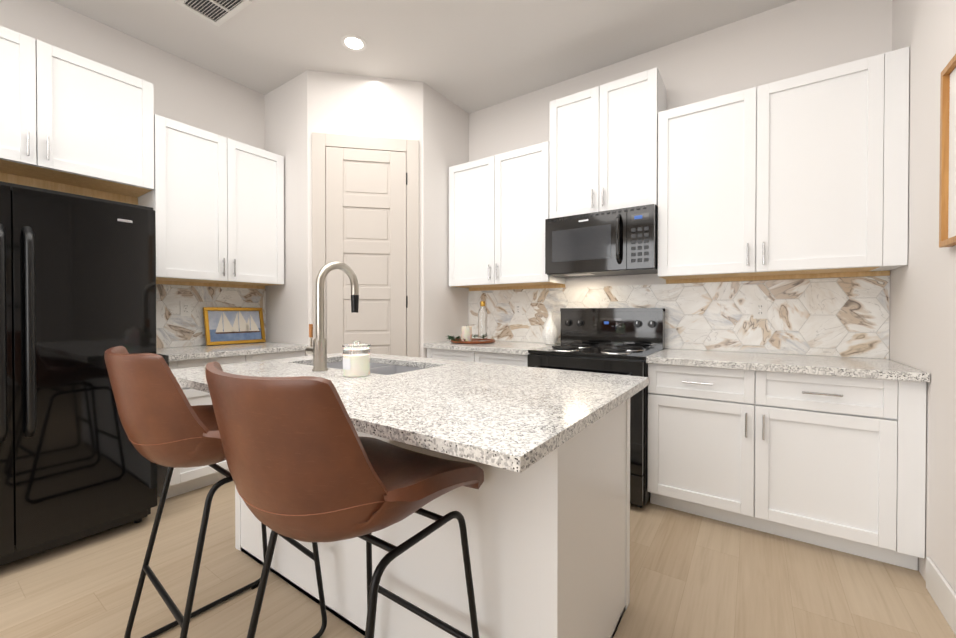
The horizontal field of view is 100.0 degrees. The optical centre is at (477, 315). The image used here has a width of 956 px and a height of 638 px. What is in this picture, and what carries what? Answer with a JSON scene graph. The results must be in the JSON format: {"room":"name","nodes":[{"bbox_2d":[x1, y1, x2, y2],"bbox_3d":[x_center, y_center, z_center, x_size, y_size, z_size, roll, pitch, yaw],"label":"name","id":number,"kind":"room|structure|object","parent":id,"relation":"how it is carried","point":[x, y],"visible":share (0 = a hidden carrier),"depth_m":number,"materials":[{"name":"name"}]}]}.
{"room":"kitchen","nodes":[
{"label":"kitchen","id":0,"kind":"room"},
{"bbox_2d":[0,0,264,347],"bbox_3d":[-3.175,-0.382,1.751,0.100,3.083,7.000,0,1,35],"label":"wall","id":1,"kind":"structure","parent":0,"point":[189,93],"depth_m":2.91,"materials":[{"name":"white paint"}]},
{"bbox_2d":[0,26,153,204],"bbox_3d":[-2.528,-1.015,2.273,0.364,0.990,1.043,0,1,35],"label":"upper cabinet","id":2,"kind":"object","parent":1,"relation":"attached to","point":[71,123],"visible":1,"depth_m":2.33,"materials":[{"name":"white wood"}]},
{"bbox_2d":[156,284,265,347],"bbox_3d":[-2.133,0.002,3.167,0.009,0.461,0.910,0,1,35],"label":"backsplash","id":3,"kind":"structure","parent":1,"relation":"attached to","point":[174,328],"depth_m":3.07,"materials":[{"name":"stone"}]},
{"bbox_2d":[180,301,190,315],"bbox_3d":[-2.212,-0.054,3.037,0.007,0.116,0.072,0,1,35],"label":"electrical outlet","id":4,"kind":"object","parent":3,"relation":"attached to","point":[185,308],"visible":1,"depth_m":3.03,"materials":[{"name":"white plastic"}]},
{"bbox_2d":[138,114,283,288],"bbox_3d":[-1.983,-0.777,3.066,0.364,1.094,0.875,0,1,35],"label":"upper cabinet","id":5,"kind":"object","parent":1,"relation":"attached to","point":[215,202],"visible":0.94,"depth_m":2.93,"materials":[{"name":"white wood"}]},
{"bbox_2d":[264,70,468,357],"bbox_3d":[-0.983,-0.399,3.709,1.288,3.083,1.288,0,1,35],"label":"wall","id":6,"kind":"structure","parent":0,"point":[301,108],"depth_m":3.33,"materials":[{"name":"white paint"}]},
{"bbox_2d":[312,132,418,356],"bbox_3d":[-0.898,-0.149,3.249,0.836,2.590,0.023,0,1,-10],"label":"door","id":7,"kind":"structure","parent":6,"relation":"attached to","point":[359,183],"depth_m":3.24,"materials":[{"name":"beige paint"}]},
{"bbox_2d":[50,0,795,113],"bbox_3d":[0.160,-1.954,-0.561,8.200,0.100,7.200,0,1,35],"label":"ceiling","id":8,"kind":"structure","parent":0,"point":[469,56],"depth_m":2.77,"materials":[{"name":"white paint"}]},
{"bbox_2d":[175,0,251,26],"bbox_3d":[-1.620,-1.924,2.456,0.400,0.012,0.250,0,1,32],"label":"ceiling vent","id":9,"kind":"object","parent":8,"relation":"in","point":[218,13],"visible":0.98,"depth_m":2.51,"materials":[{"name":"white metal"}]},
{"bbox_2d":[341,34,366,51],"bbox_3d":[-0.879,-1.929,2.843,0.176,0.008,0.176,0,1,35],"label":"recessed light","id":10,"kind":"object","parent":8,"relation":"in","point":[351,42],"visible":1,"depth_m":2.84,"materials":[{"name":"white"}]},
{"bbox_2d":[0,481,955,637],"bbox_3d":[0.160,1.229,-0.533,8.200,0.100,7.200,0,1,35],"label":"floor","id":11,"kind":"structure","parent":0,"point":[694,576],"depth_m":1.71,"materials":[{"name":"brown wood"}]},
{"bbox_2d":[0,181,156,565],"bbox_3d":[-2.337,0.281,2.047,0.890,1.752,0.910,0,1,35],"label":"fridge","id":12,"kind":"object","parent":11,"relation":"on","point":[77,286],"visible":1,"depth_m":1.93,"materials":[{"name":"black metal"}]},
{"bbox_2d":[104,346,326,637],"bbox_3d":[-0.904,0.631,1.403,0.539,1.062,0.582,0,1,35],"label":"stool","id":13,"kind":"object","parent":11,"relation":"on","point":[164,422],"visible":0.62,"depth_m":1.15,"materials":[{"name":"leather"}]},
{"bbox_2d":[156,342,307,498],"bbox_3d":[-1.873,0.692,2.988,0.648,0.914,0.920,0,1,35],"label":"base cabinet","id":14,"kind":"object","parent":11,"relation":"on","point":[184,480],"visible":0.25,"depth_m":2.65,"materials":[{"name":"white painted wood"}]},
{"bbox_2d":[203,307,265,345],"bbox_3d":[-1.987,0.082,3.292,0.078,0.298,0.450,0,1,35],"label":"framed picture","id":15,"kind":"object","parent":14,"relation":"on","point":[226,325],"visible":1,"depth_m":3.27,"materials":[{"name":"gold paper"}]},
{"bbox_2d":[205,361,483,637],"bbox_3d":[-0.318,0.635,0.998,0.538,1.062,0.568,0,1,35],"label":"stool","id":16,"kind":"object","parent":11,"relation":"on","point":[305,462],"visible":1,"depth_m":0.76,"materials":[{"name":"leather"}]},
{"bbox_2d":[235,401,629,637],"bbox_3d":[-0.294,0.717,1.813,1.714,0.884,0.739,0,1,35],"label":"kitchen island","id":17,"kind":"object","parent":11,"relation":"on","point":[544,509],"depth_m":1.23,"materials":[{"name":"white wood"}]},
{"bbox_2d":[170,353,648,476],"bbox_3d":[-0.377,0.261,1.689,1.844,0.030,1.076,0,1,35],"label":"island countertop","id":18,"kind":"structure","parent":17,"relation":"on","point":[508,418],"depth_m":1.18,"materials":[{"name":"white stone"}]},
{"bbox_2d":[305,261,358,370],"bbox_3d":[-0.678,-0.005,1.881,0.119,0.496,0.244,0,1,35],"label":"faucet","id":19,"kind":"object","parent":18,"relation":"on","point":[317,350],"visible":1,"depth_m":1.79,"materials":[{"name":"silver metal"}]},
{"bbox_2d":[298,357,385,368],"bbox_3d":[-0.738,0.372,2.154,0.379,0.225,0.416,0,1,35],"label":"sink","id":20,"kind":"object","parent":18,"relation":"in","point":[337,363],"depth_m":2.32,"materials":[{"name":"silver metal"}]},
{"bbox_2d":[342,341,370,376],"bbox_3d":[-0.499,0.174,1.648,0.112,0.142,0.112,0,1,35],"label":"candle jar","id":21,"kind":"object","parent":18,"relation":"on","point":[356,358],"visible":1,"depth_m":1.60,"materials":[{"name":"white glass"}]},
{"bbox_2d":[370,361,429,372],"bbox_3d":[-0.411,0.374,1.929,0.379,0.225,0.416,0,1,35],"label":"sink","id":22,"kind":"object","parent":18,"relation":"in","point":[391,366],"depth_m":2.16,"materials":[{"name":"silver metal"}]},
{"bbox_2d":[424,340,560,366],"bbox_3d":[0.134,0.689,3.335,0.982,0.914,0.648,0,1,35],"label":"base cabinet","id":23,"kind":"object","parent":11,"relation":"on","point":[515,353],"visible":0.12,"depth_m":3.10,"materials":[{"name":"white"}]},
{"bbox_2d":[446,334,494,343],"bbox_3d":[-0.066,0.195,3.456,0.433,0.070,0.419,0,1,35],"label":"tray","id":24,"kind":"object","parent":23,"relation":"on","point":[458,340],"visible":0.83,"depth_m":3.32,"materials":[{"name":"brown wood"}]},
{"bbox_2d":[461,325,471,340],"bbox_3d":[-0.098,0.151,3.454,0.090,0.133,0.090,0,1,35],"label":"pillar candle","id":25,"kind":"object","parent":24,"relation":"on","point":[466,332],"visible":0.94,"depth_m":3.42,"materials":[{"name":"white wax"}]},
{"bbox_2d":[478,301,486,340],"bbox_3d":[0.041,0.047,3.461,0.080,0.341,0.080,0,1,35],"label":"bottle","id":26,"kind":"object","parent":24,"relation":"on","point":[482,324],"visible":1,"depth_m":3.43,"materials":[{"name":"clear glass"}]},
{"bbox_2d":[542,311,557,344],"bbox_3d":[0.583,0.097,3.234,0.128,0.270,0.128,0,1,35],"label":"vase","id":27,"kind":"object","parent":23,"relation":"on","point":[550,334],"visible":1,"depth_m":3.19,"materials":[{"name":"white ceramic"}]},
{"bbox_2d":[527,308,664,507],"bbox_3d":[0.819,0.548,2.789,0.759,1.205,0.731,0,1,35],"label":"range","id":28,"kind":"object","parent":11,"relation":"on","point":[623,341],"visible":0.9,"depth_m":2.72,"materials":[{"name":"black metal"}]},
{"bbox_2d":[646,348,929,570],"bbox_3d":[1.637,0.698,2.299,1.140,0.914,0.648,0,1,35],"label":"base cabinet","id":29,"kind":"object","parent":11,"relation":"on","point":[829,452],"visible":1,"depth_m":2.01,"materials":[{"name":"painted wood"},{"name":"metal"}]},
{"bbox_2d":[469,0,891,358],"bbox_3d":[0.601,-0.397,3.460,4.380,3.083,0.100,0,1,35],"label":"wall","id":30,"kind":"structure","parent":0,"point":[793,39],"depth_m":2.67,"materials":[{"name":"white paint"}]},
{"bbox_2d":[449,141,564,290],"bbox_3d":[0.218,-0.780,3.437,0.972,1.094,0.364,0,1,35],"label":"upper cabinet","id":31,"kind":"object","parent":30,"relation":"attached to","point":[498,209],"visible":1,"depth_m":3.29,"materials":[{"name":"white wood"}]},
{"bbox_2d":[549,67,666,218],"bbox_3d":[0.934,-1.170,2.941,0.759,0.894,0.364,0,1,35],"label":"upper cabinet","id":32,"kind":"object","parent":30,"relation":"attached to","point":[603,147],"visible":0.85,"depth_m":2.79,"materials":[{"name":"white wood"}]},
{"bbox_2d":[545,204,657,277],"bbox_3d":[0.907,-0.511,2.908,0.753,0.414,0.456,0,1,35],"label":"microwave","id":33,"kind":"object","parent":32,"relation":"attached to","point":[618,242],"visible":1,"depth_m":2.75,"materials":[{"name":"black plastic"},{"name":"dark glass"},{"name":"metal"}]},
{"bbox_2d":[468,276,889,358],"bbox_3d":[1.099,0.003,3.051,2.888,0.461,0.009,0,1,35],"label":"backsplash","id":34,"kind":"structure","parent":30,"relation":"attached to","point":[845,317],"depth_m":2.62,"materials":[{"name":"stone"}]},
{"bbox_2d":[514,303,521,315],"bbox_3d":[0.355,-0.056,3.554,0.072,0.116,0.007,0,1,35],"label":"electrical outlet","id":35,"kind":"object","parent":34,"relation":"attached to","point":[518,309],"visible":1,"depth_m":3.55,"materials":[{"name":"white plastic"}]},
{"bbox_2d":[753,300,766,318],"bbox_3d":[1.800,-0.039,2.558,0.072,0.116,0.007,0,1,35],"label":"electrical outlet","id":36,"kind":"object","parent":34,"relation":"attached to","point":[759,309],"visible":1,"depth_m":2.56,"materials":[{"name":"white plastic"}]},
{"bbox_2d":[658,46,909,283],"bbox_3d":[1.718,-0.771,2.403,1.138,1.094,0.364,0,1,35],"label":"upper cabinet","id":37,"kind":"object","parent":30,"relation":"attached to","point":[804,176],"visible":1,"depth_m":2.23,"materials":[{"name":"white wood"}]},
{"bbox_2d":[889,0,955,592],"bbox_3d":[1.972,-0.382,1.677,0.100,3.083,1.280,0,1,35],"label":"wall","id":38,"kind":"structure","parent":0,"point":[922,333],"depth_m":1.66,"materials":[{"name":"white paint"}]},
{"bbox_2d":[926,557,955,634],"bbox_3d":[1.704,1.095,1.403,0.012,0.135,0.738,0,1,35],"label":"baseboard","id":39,"kind":"structure","parent":38,"relation":"attached to","point":[942,593],"depth_m":1.56,"materials":[{"name":"white wood"}]},
{"bbox_2d":[939,54,955,247],"bbox_3d":[1.645,-0.600,1.320,0.030,0.675,0.550,0,1,35],"label":"picture frame","id":40,"kind":"object","parent":38,"relation":"attached to","point":[947,212],"visible":1,"depth_m":1.53,"materials":[{"name":"brown wood"}]}
]}

